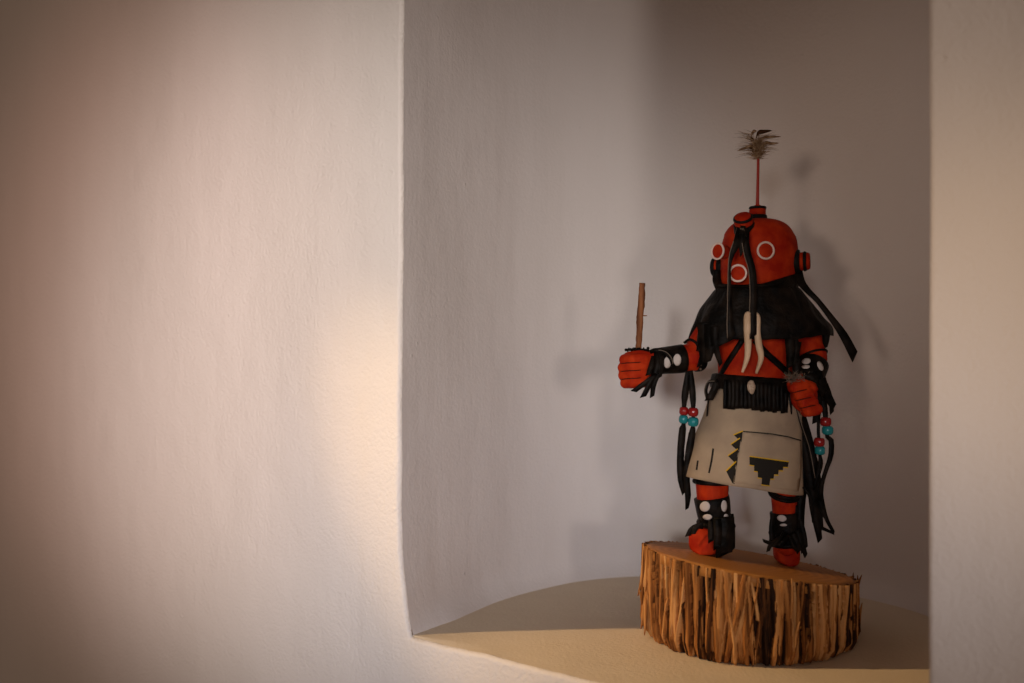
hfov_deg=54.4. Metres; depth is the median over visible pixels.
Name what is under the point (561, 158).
wall niche
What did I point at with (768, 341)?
doll
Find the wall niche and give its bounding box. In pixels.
[402,0,930,637]
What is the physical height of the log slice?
0.074 m
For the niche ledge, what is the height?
0.002 m
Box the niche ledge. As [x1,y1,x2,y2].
[411,576,928,682]
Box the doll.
[618,130,857,566]
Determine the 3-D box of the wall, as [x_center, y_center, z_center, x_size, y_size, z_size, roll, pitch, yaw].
[-0.525,-0.064,1.135,2.680,2.800,0.004,0,0,37]
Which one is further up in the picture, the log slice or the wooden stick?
the wooden stick
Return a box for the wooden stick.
[636,283,646,347]
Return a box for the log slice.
[637,540,862,665]
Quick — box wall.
[0,0,1023,682]

